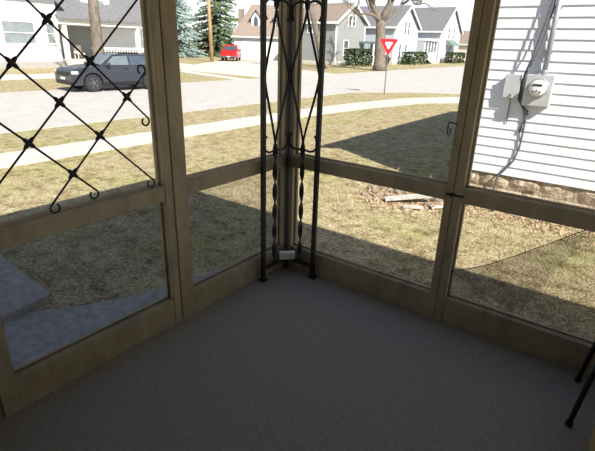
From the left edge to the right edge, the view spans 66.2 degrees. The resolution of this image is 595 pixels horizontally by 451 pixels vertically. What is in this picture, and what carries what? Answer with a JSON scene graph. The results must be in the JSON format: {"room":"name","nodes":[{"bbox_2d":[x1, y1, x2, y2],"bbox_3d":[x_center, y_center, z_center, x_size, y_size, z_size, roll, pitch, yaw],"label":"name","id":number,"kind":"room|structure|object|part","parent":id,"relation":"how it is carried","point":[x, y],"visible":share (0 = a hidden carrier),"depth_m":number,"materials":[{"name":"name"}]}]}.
{"room":"screened porch","nodes":[
{"label":"screened porch","id":0,"kind":"room"},
{"bbox_2d":[0,407,3,420],"bbox_3d":[-1.704,-0.130,0.882,0.060,2.500,1.595,17,26,33],"label":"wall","id":1,"kind":"structure","parent":0,"point":[1,414],"depth_m":1.91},
{"bbox_2d":[0,0,181,417],"bbox_3d":[-0.940,-0.244,1.933,0.054,1.980,0.945,17,26,33],"label":"screen door","id":2,"kind":"structure","parent":1,"relation":"in","point":[35,379],"depth_m":2.13,"materials":[{"name":"beige paint"}]},
{"bbox_2d":[0,0,154,213],"bbox_3d":[-0.915,-0.488,1.792,0.019,0.878,0.776,17,26,33],"label":"lattice","id":3,"kind":"object","parent":2,"relation":"attached to","point":[11,62],"visible":1,"depth_m":1.82,"materials":[{"name":"black metal"}]},
{"bbox_3d":[-0.935,-0.050,2.015,0.035,0.081,0.830,17,26,33],"label":"rail","id":4,"kind":"part","parent":2,"relation":"part of","materials":[{"name":"beige paint"}]},
{"bbox_3d":[-0.954,0.600,2.272,0.035,0.162,0.830,17,26,33],"label":"rail","id":5,"kind":"part","parent":2,"relation":"part of","materials":[{"name":"beige paint"}]},
{"bbox_2d":[0,265,594,450],"bbox_3d":[-0.111,1.131,1.376,2.650,0.120,3.550,17,26,33],"label":"floor","id":6,"kind":"structure","parent":0,"point":[291,360],"depth_m":2.14,"materials":[{"name":"carpet"}]},
{"bbox_2d":[258,0,327,282],"bbox_3d":[-0.031,-0.795,2.688,0.284,2.500,0.301,17,26,33],"label":"column","id":7,"kind":"structure","parent":6,"relation":"on","point":[290,63],"depth_m":2.83,"materials":[{"name":"metal"}]},
{"bbox_3d":[-0.199,-0.788,2.658,0.027,2.500,0.027,17,26,33],"label":"post","id":8,"kind":"part","parent":7,"relation":"part of","materials":[{"name":"metal"}]},
{"bbox_3d":[-0.152,-0.118,3.020,0.031,0.820,0.031,17,26,33],"label":"twisted rod","id":9,"kind":"part","parent":7,"relation":"part of","materials":[{"name":"metal"}]},
{"bbox_2d":[279,251,294,259],"bbox_3d":[-0.074,0.209,3.223,0.110,0.052,0.042,-1,22,-8],"label":"wood block","id":10,"kind":"object","parent":7,"relation":"attached to","point":[283,255],"visible":1,"depth_m":3.20,"materials":[{"name":"white paint"}]},
{"bbox_3d":[-0.049,-0.858,2.845,0.025,2.500,0.025,17,26,33],"label":"post","id":11,"kind":"part","parent":7,"relation":"part of","materials":[{"name":"metal"}]},
{"bbox_3d":[0.023,-0.128,3.059,0.031,0.820,0.031,17,26,33],"label":"twisted rod","id":12,"kind":"part","parent":7,"relation":"part of","materials":[{"name":"metal"}]},
{"bbox_3d":[0.137,-0.801,2.717,0.027,2.500,0.027,17,26,33],"label":"post","id":13,"kind":"part","parent":7,"relation":"part of","materials":[{"name":"metal"}]},
{"bbox_2d":[565,340,594,427],"bbox_3d":[1.488,0.457,1.811,0.537,0.902,0.400,17,26,33],"label":"metal chair","id":14,"kind":"object","parent":6,"relation":"on","point":[569,422],"visible":1,"depth_m":1.95,"materials":[{"name":"black painted metal"}]},
{"bbox_3d":[1.199,0.655,1.885,0.061,0.440,0.022,17,26,33],"label":"leg","id":15,"kind":"part","parent":14,"relation":"part of","materials":[{"name":"black metal"}]},
{"bbox_3d":[1.405,0.557,2.149,0.071,0.440,0.022,17,26,33],"label":"leg","id":16,"kind":"part","parent":14,"relation":"part of","materials":[{"name":"black metal"}]},
{"bbox_2d":[588,428,594,450],"bbox_3d":[1.286,0.876,1.609,0.424,0.260,0.320,17,26,33],"label":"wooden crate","id":17,"kind":"object","parent":6,"relation":"on","point":[591,447],"visible":1,"depth_m":1.77,"materials":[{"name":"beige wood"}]},
{"label":"outside","id":18,"kind":"structure","parent":0,"visible":0},
{"bbox_2d":[180,60,333,77],"bbox_3d":[-2.960,-15.856,45.358,23.156,0.070,30.173,-14,26,-34],"label":"driveway","id":19,"kind":"structure","parent":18,"point":[240,68],"depth_m":37.76,"materials":[{"name":"concrete"}]},
{"bbox_2d":[220,45,240,60],"bbox_3d":[-8.021,-20.845,55.075,2.260,1.777,5.424,1,22,-2],"label":"pickup truck","id":20,"kind":"object","parent":19,"relation":"on","point":[229,51],"visible":1,"depth_m":53.84,"materials":[{"name":"red paint"}]},
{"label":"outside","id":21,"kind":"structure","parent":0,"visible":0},
{"bbox_2d":[1,73,54,79],"bbox_3d":[-24.094,-3.597,12.769,3.400,0.070,47.400,17,26,33],"label":"sidewalk","id":22,"kind":"structure","parent":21,"point":[50,75],"depth_m":24.40,"materials":[{"name":"concrete"}]},
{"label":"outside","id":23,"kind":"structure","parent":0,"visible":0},
{"bbox_2d":[180,70,245,79],"bbox_3d":[-6.003,-9.929,30.127,1.121,0.080,9.314,-15,27,-36],"label":"front walk","id":24,"kind":"structure","parent":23,"point":[181,71],"depth_m":29.30,"materials":[{"name":"concrete"}]},
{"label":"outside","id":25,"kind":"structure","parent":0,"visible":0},
{"bbox_2d":[0,43,594,343],"bbox_3d":[50.180,-53.077,143.440,700.000,0.001,700.000,17,26,33],"label":"ground","id":26,"kind":"structure","parent":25,"point":[9,142],"depth_m":5.73,"materials":[{"name":"beige plant"}]},
{"bbox_2d":[0,256,52,323],"bbox_3d":[-3.409,0.367,4.181,3.020,0.095,1.110,17,26,33],"label":"slab","id":27,"kind":"object","parent":26,"relation":"on","point":[20,294],"visible":0.79,"depth_m":3.69,"materials":[{"name":"grey concrete"}]},
{"bbox_2d":[0,0,143,68],"bbox_3d":[-21.551,-15.774,33.241,10.000,7.700,22.900,17,26,33],"label":"house","id":28,"kind":"structure","parent":26,"relation":"on","point":[19,20],"depth_m":32.83,"materials":[{"name":"plastic"}]},
{"bbox_3d":[-18.634,-12.907,30.561,0.040,1.490,2.140,17,26,33],"label":"pane","id":29,"kind":"part","parent":28,"relation":"part of","materials":[{"name":"clear glass"}]},
{"bbox_3d":[-17.371,-13.491,32.134,0.040,1.360,0.660,17,26,33],"label":"pane","id":30,"kind":"part","parent":28,"relation":"part of","materials":[{"name":"clear glass"}]},
{"bbox_3d":[-16.834,-13.320,33.169,0.300,2.450,0.300,17,26,33],"label":"porch post","id":31,"kind":"part","parent":28,"relation":"part of","materials":[{"name":"white paint"}]},
{"bbox_2d":[73,45,84,58],"bbox_3d":[-16.999,-13.495,35.573,0.600,1.000,0.600,17,26,33],"label":"porch chair","id":32,"kind":"object","parent":28,"relation":"on","point":[75,51],"visible":0.63,"depth_m":35.57,"materials":[{"name":"white wood"}]},
{"bbox_3d":[-17.192,-13.770,35.626,0.100,0.540,0.600,17,26,33],"label":"backrest","id":33,"kind":"part","parent":32,"relation":"part of","materials":[{"name":"white wood"}]},
{"bbox_3d":[-15.460,-15.919,39.913,0.100,2.400,4.500,17,26,33],"label":"porch panel","id":34,"kind":"part","parent":28,"relation":"part of","materials":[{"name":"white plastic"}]},
{"bbox_3d":[-13.889,-13.981,37.034,0.120,0.800,5.800,17,26,33],"label":"porch railing","id":35,"kind":"part","parent":28,"relation":"part of","materials":[{"name":"white paint"}]},
{"bbox_3d":[-13.165,-15.017,37.737,0.300,2.450,0.300,17,26,33],"label":"porch post","id":36,"kind":"part","parent":28,"relation":"part of","materials":[{"name":"white paint"}]},
{"bbox_2d":[87,0,103,54],"bbox_3d":[-9.031,-13.512,23.060,8.086,11.678,4.976,-19,29,-41],"label":"bare tree","id":37,"kind":"object","parent":26,"relation":"on","point":[93,7],"visible":0.59,"depth_m":23.84,"materials":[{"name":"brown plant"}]},
{"bbox_2d":[3,267,224,373],"bbox_3d":[-1.441,0.868,3.180,1.550,0.070,3.799,17,26,33],"label":"concrete walkway","id":38,"kind":"structure","parent":26,"relation":"on","point":[30,335],"depth_m":3.41,"materials":[{"name":"grey concrete"}]},
{"bbox_2d":[142,0,207,57],"bbox_3d":[-17.157,-29.175,61.327,9.590,14.691,9.317,-10,25,-28],"label":"spruce","id":39,"kind":"object","parent":26,"relation":"on","point":[190,51],"visible":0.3,"depth_m":62.47,"materials":[{"name":"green plant"}]},
{"bbox_2d":[207,0,213,61],"bbox_3d":[-9.337,-23.061,48.098,2.400,11.007,0.520,17,26,33],"label":"utility pole","id":40,"kind":"object","parent":26,"relation":"on","point":[208,1],"visible":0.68,"depth_m":48.83,"materials":[{"name":"brown wood"}]},
{"bbox_2d":[188,0,238,57],"bbox_3d":[-12.350,-32.875,68.448,10.416,16.802,11.181,2,22,0],"label":"spruce","id":41,"kind":"object","parent":26,"relation":"on","point":[218,37],"visible":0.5,"depth_m":68.30,"materials":[{"name":"green plant"}]},
{"bbox_2d":[231,5,277,59],"bbox_3d":[-4.122,-26.528,62.834,8.960,6.900,8.380,2,22,0],"label":"house","id":42,"kind":"structure","parent":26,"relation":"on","point":[246,35],"depth_m":59.99,"materials":[{"name":"white"}]},
{"bbox_3d":[-5.977,-23.031,60.243,2.000,2.200,0.110,2,22,0],"label":"door","id":43,"kind":"part","parent":42,"relation":"part of","materials":[{"name":"white paint"}]},
{"bbox_3d":[-5.465,-26.807,59.821,0.588,1.280,0.050,2,22,0],"label":"pane","id":44,"kind":"part","parent":42,"relation":"part of","materials":[{"name":"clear glass"}]},
{"bbox_3d":[-3.078,-22.945,60.243,1.900,2.200,0.110,2,22,0],"label":"door","id":45,"kind":"part","parent":42,"relation":"part of","materials":[{"name":"white paint"}]},
{"bbox_2d":[304,0,326,67],"bbox_3d":[0.952,-20.064,42.213,3.820,10.481,7.249,17,26,33],"label":"bare tree","id":46,"kind":"object","parent":26,"relation":"on","point":[311,9],"visible":0.62,"depth_m":41.81,"materials":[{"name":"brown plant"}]},
{"bbox_2d":[302,0,385,64],"bbox_3d":[5.113,-23.513,55.087,8.450,7.500,9.000,17,26,33],"label":"house","id":47,"kind":"structure","parent":26,"relation":"on","point":[339,38],"depth_m":52.79,"materials":[{"name":"grey siding"},{"name":"brown shingle"},{"name":"white paint"}]},
{"bbox_3d":[5.613,-20.658,53.209,0.040,1.660,1.060,17,26,33],"label":"pane","id":48,"kind":"part","parent":47,"relation":"part of","materials":[{"name":"clear glass"}]},
{"bbox_3d":[9.068,-20.499,54.700,0.150,2.400,0.180,17,26,33],"label":"porch post","id":49,"kind":"part","parent":47,"relation":"part of","materials":[{"name":"white paint"}]},
{"bbox_2d":[343,48,372,65],"bbox_3d":[6.908,-18.939,51.473,1.954,2.019,3.838,17,26,33],"label":"hedge","id":50,"kind":"object","parent":26,"relation":"on","point":[355,60],"visible":1,"depth_m":50.62,"materials":[{"name":"green plant"}]},
{"bbox_2d":[360,191,367,195],"bbox_3d":[0.969,-0.463,6.629,0.115,0.071,0.108,9,23,18],"label":"stone","id":51,"kind":"object","parent":26,"relation":"on","point":[362,193],"visible":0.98,"depth_m":6.59,"materials":[{"name":"beige stone"}]},
{"bbox_2d":[370,185,379,188],"bbox_3d":[1.165,-0.577,6.926,0.144,0.090,0.154,-17,28,-39],"label":"stone","id":52,"kind":"object","parent":26,"relation":"on","point":[371,186],"visible":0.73,"depth_m":6.87,"materials":[{"name":"beige stone"}]},
{"bbox_2d":[334,0,442,70],"bbox_3d":[8.091,-19.522,39.683,16.612,11.671,8.389,-10,25,-28],"label":"bare tree","id":53,"kind":"object","parent":26,"relation":"on","point":[380,18],"visible":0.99,"depth_m":40.72,"materials":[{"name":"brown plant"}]},
{"bbox_2d":[381,39,397,94],"bbox_3d":[3.954,-7.007,20.256,0.741,2.355,0.039,3,22,4],"label":"yield sign","id":54,"kind":"object","parent":26,"relation":"on","point":[388,44],"visible":1,"depth_m":19.91,"materials":[{"name":"metal"}]},
{"bbox_3d":[3.947,-6.743,20.368,0.044,1.780,0.024,3,22,4],"label":"post","id":55,"kind":"part","parent":54,"relation":"part of","materials":[{"name":"metal"}]},
{"bbox_3d":[3.977,-7.794,19.935,0.741,0.655,0.008,3,22,4],"label":"sign plate","id":56,"kind":"part","parent":54,"relation":"part of","materials":[{"name":"red metal"}]},
{"bbox_2d":[359,5,421,63],"bbox_3d":[10.037,-26.469,63.353,11.770,7.190,7.750,17,26,33],"label":"house","id":57,"kind":"structure","parent":26,"relation":"on","point":[403,25],"depth_m":59.63,"materials":[{"name":"grey"}]},
{"bbox_2d":[403,204,422,209],"bbox_3d":[1.543,-0.248,6.097,0.249,0.043,0.091,10,23,21],"label":"board","id":58,"kind":"object","parent":26,"relation":"on","point":[405,205],"visible":1,"depth_m":6.08,"materials":[{"name":"grey wood"}]},
{"bbox_2d":[401,51,428,64],"bbox_3d":[15.569,-22.260,60.766,1.762,1.804,5.718,17,26,33],"label":"hedge","id":59,"kind":"object","parent":26,"relation":"on","point":[419,58],"visible":0.99,"depth_m":59.93,"materials":[{"name":"green plant"}]},
{"bbox_2d":[415,39,439,63],"bbox_3d":[18.265,-25.733,67.402,5.300,3.300,5.100,17,26,33],"label":"entry porch","id":60,"kind":"object","parent":26,"relation":"on","point":[430,45],"visible":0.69,"depth_m":66.25,"materials":[{"name":"white paint"}]},
{"bbox_2d":[431,198,442,201],"bbox_3d":[1.972,-0.366,6.439,0.162,0.090,0.153,5,22,8],"label":"stone","id":61,"kind":"object","parent":26,"relation":"on","point":[433,199],"visible":0.57,"depth_m":6.38,"materials":[{"name":"beige stone"}]},
{"bbox_2d":[414,7,462,62],"bbox_3d":[19.662,-31.631,75.772,13.950,8.190,9.100,17,26,33],"label":"cottage","id":62,"kind":"structure","parent":26,"relation":"on","point":[444,25],"depth_m":71.47,"materials":[{"name":"grey"}]},
{"bbox_2d":[444,52,465,63],"bbox_3d":[24.815,-26.400,71.965,1.758,1.824,5.748,17,26,33],"label":"hedge","id":63,"kind":"object","parent":26,"relation":"on","point":[451,54],"visible":0.98,"depth_m":70.67,"materials":[{"name":"green plant"}]},
{"bbox_2d":[327,181,594,251],"bbox_3d":[2.247,-0.193,6.055,4.379,0.035,1.882,17,26,33],"label":"leaf litter","id":64,"kind":"object","parent":26,"relation":"on","point":[418,201],"visible":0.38,"depth_m":6.12,"materials":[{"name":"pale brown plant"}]},
{"bbox_2d":[385,194,433,200],"bbox_3d":[1.547,-0.394,6.292,0.670,0.124,0.121,3,22,3],"label":"board","id":65,"kind":"object","parent":64,"relation":"on","point":[410,196],"visible":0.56,"depth_m":6.27,"materials":[{"name":"grey wood"}]},
{"bbox_2d":[430,205,442,208],"bbox_3d":[1.911,-0.255,6.120,0.245,0.039,0.100,2,22,1],"label":"board","id":66,"kind":"object","parent":64,"relation":"on","point":[431,206],"visible":0.56,"depth_m":6.09,"materials":[{"name":"grey wood"}]},
{"bbox_2d":[458,31,469,60],"bbox_3d":[32.572,-37.079,94.057,12.770,5.590,10.750,17,26,33],"label":"cottage","id":67,"kind":"structure","parent":26,"relation":"on","point":[463,41],"depth_m":89.09,"materials":[{"name":"beige"}]},
{"bbox_2d":[469,0,594,212],"bbox_3d":[7.868,-3.026,6.610,8.290,5.300,8.300,17,26,33],"label":"neighbor house","id":68,"kind":"structure","parent":26,"relation":"on","point":[554,161],"depth_m":5.83,"materials":[{"name":"white plastic"}]},
{"bbox_2d":[493,110,527,189],"bbox_3d":[2.868,-0.917,6.208,0.247,1.302,0.060,10,23,21],"label":"cable","id":69,"kind":"object","parent":68,"relation":"attached to","point":[512,161],"visible":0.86,"depth_m":6.13,"materials":[{"name":"grey rubber"}]},
{"bbox_2d":[502,74,522,98],"bbox_3d":[2.788,-1.804,5.920,0.194,0.297,0.100,17,26,33],"label":"utility box","id":70,"kind":"object","parent":68,"relation":"attached to","point":[512,84],"visible":1,"depth_m":5.89,"materials":[{"name":"grey metal"}]},
{"bbox_2d":[518,0,553,132],"bbox_3d":[2.941,-2.099,5.667,0.202,1.903,0.117,17,26,33],"label":"cable","id":71,"kind":"object","parent":68,"relation":"attached to","point":[531,59],"visible":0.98,"depth_m":5.67,"materials":[{"name":"black rubber"}]},
{"bbox_2d":[520,0,555,111],"bbox_3d":[2.955,-2.220,5.597,0.188,1.625,0.121,17,26,33],"label":"cable","id":72,"kind":"object","parent":68,"relation":"attached to","point":[555,0],"visible":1,"depth_m":5.60,"materials":[{"name":"black rubber"}]},
{"bbox_2d":[521,74,555,106],"bbox_3d":[2.999,-1.685,5.711,0.315,0.380,0.224,17,26,33],"label":"electric meter","id":73,"kind":"object","parent":68,"relation":"attached to","point":[538,89],"visible":0.99,"depth_m":5.68,"materials":[{"name":"grey metal"}]},
{"bbox_2d":[540,0,563,74],"bbox_3d":[3.077,-2.391,5.468,0.090,1.125,0.102,17,26,33],"label":"conduit","id":74,"kind":"object","parent":68,"relation":"attached to","point":[558,5],"visible":0.95,"depth_m":5.49,"materials":[{"name":"grey metal"}]},
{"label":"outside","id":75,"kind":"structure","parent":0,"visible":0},
{"bbox_2d":[0,66,464,133],"bbox_3d":[50.112,-11.649,38.717,84.600,0.062,280.000,17,26,33],"label":"road","id":76,"kind":"structure","parent":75,"point":[26,110],"depth_m":18.03,"materials":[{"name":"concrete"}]},
{"bbox_2d":[55,52,147,91],"bbox_3d":[-7.841,-6.598,19.487,2.027,1.479,4.278,21,29,40],"label":"suv","id":77,"kind":"object","parent":76,"relation":"on","point":[120,68],"visible":0.7,"depth_m":18.61,"materials":[{"name":"grey paint"}]},
{"bbox_2d":[56,70,68,75],"bbox_3d":[-9.289,-6.034,18.098,1.153,0.149,0.093,21,29,40],"label":"grille","id":78,"kind":"object","parent":77,"relation":"attached to","point":[58,72],"depth_m":18.06,"materials":[{"name":"black plastic"}]},
{"bbox_3d":[-7.739,-7.601,20.132,0.034,0.083,1.686,21,29,40],"label":"roof rail","id":79,"kind":"part","parent":77,"relation":"part of","materials":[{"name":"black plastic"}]},
{"bbox_3d":[-7.267,-5.950,19.100,0.074,0.149,1.646,21,29,40],"label":"sill trim","id":80,"kind":"part","parent":77,"relation":"part of","materials":[{"name":"black plastic"}]},
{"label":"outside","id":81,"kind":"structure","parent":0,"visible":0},
{"bbox_2d":[0,97,459,168],"bbox_3d":[7.020,7.454,-12.849,47.320,0.075,60.300,17,26,33],"label":"sidewalk","id":82,"kind":"structure","parent":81,"point":[29,156],"depth_m":10.44,"materials":[{"name":"concrete"}]},
{"bbox_3d":[-0.621,-1.536,1.826,0.050,0.520,1.905,17,26,33],"label":"trim","id":83,"kind":"structure","parent":0,"visible":0},
{"bbox_2d":[158,0,288,319],"bbox_3d":[-0.369,-0.508,2.645,0.054,1.980,0.941,17,26,33],"label":"window","id":84,"kind":"structure","parent":83,"relation":"attached to","point":[196,296],"depth_m":2.62,"materials":[{"name":"beige paint"}]},
{"bbox_3d":[-0.352,-0.319,2.741,0.035,0.081,0.821,17,26,33],"label":"rail","id":85,"kind":"part","parent":84,"relation":"part of","materials":[{"name":"beige paint"}]},
{"bbox_3d":[-0.371,0.330,2.998,0.035,0.162,0.821,17,26,33],"label":"rail","id":86,"kind":"part","parent":84,"relation":"part of","materials":[{"name":"beige paint"}]},
{"bbox_3d":[0.985,-1.500,1.855,2.500,0.520,0.050,17,26,33],"label":"trim","id":87,"kind":"structure","parent":0,"visible":0},
{"bbox_2d":[288,0,484,318],"bbox_3d":[0.421,-0.494,2.670,1.183,1.980,0.076,17,26,33],"label":"screen frame","id":88,"kind":"structure","parent":87,"relation":"attached to","point":[420,300],"depth_m":2.78,"materials":[{"name":"beige paint"}]},
{"bbox_3d":[0.376,0.342,3.023,1.038,0.162,0.035,17,26,33],"label":"rail","id":89,"kind":"part","parent":88,"relation":"part of","materials":[{"name":"beige paint"}]},
{"bbox_3d":[0.395,-0.307,2.766,1.038,0.081,0.035,17,26,33],"label":"rail","id":90,"kind":"part","parent":88,"relation":"part of","materials":[{"name":"beige paint"}]},
{"bbox_2d":[447,122,457,136],"bbox_3d":[0.794,-0.494,2.343,0.050,0.076,0.023,17,26,33],"label":"hook latch","id":91,"kind":"object","parent":88,"relation":"attached to","point":[448,122],"visible":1,"depth_m":2.34,"materials":[{"name":"black metal"}]},
{"bbox_3d":[0.833,-0.161,2.426,0.095,0.022,0.022,17,26,33],"label":"rail latch","id":92,"kind":"part","parent":88,"relation":"part of","materials":[{"name":"black metal"}]},
{"bbox_2d":[434,0,594,374],"bbox_3d":[1.402,-0.203,2.005,1.369,1.980,0.054,17,26,33],"label":"screen frame","id":93,"kind":"structure","parent":87,"relation":"attached to","point":[557,348],"depth_m":2.35,"materials":[{"name":"beige paint"}]},
{"bbox_3d":[1.367,0.642,2.338,1.263,0.162,0.035,17,26,33],"label":"rail","id":94,"kind":"part","parent":93,"relation":"part of","materials":[{"name":"beige paint"}]},
{"bbox_3d":[1.387,-0.007,2.082,1.263,0.081,0.035,17,26,33],"label":"rail","id":95,"kind":"part","parent":93,"relation":"part of","materials":[{"name":"beige paint"}]}
]}

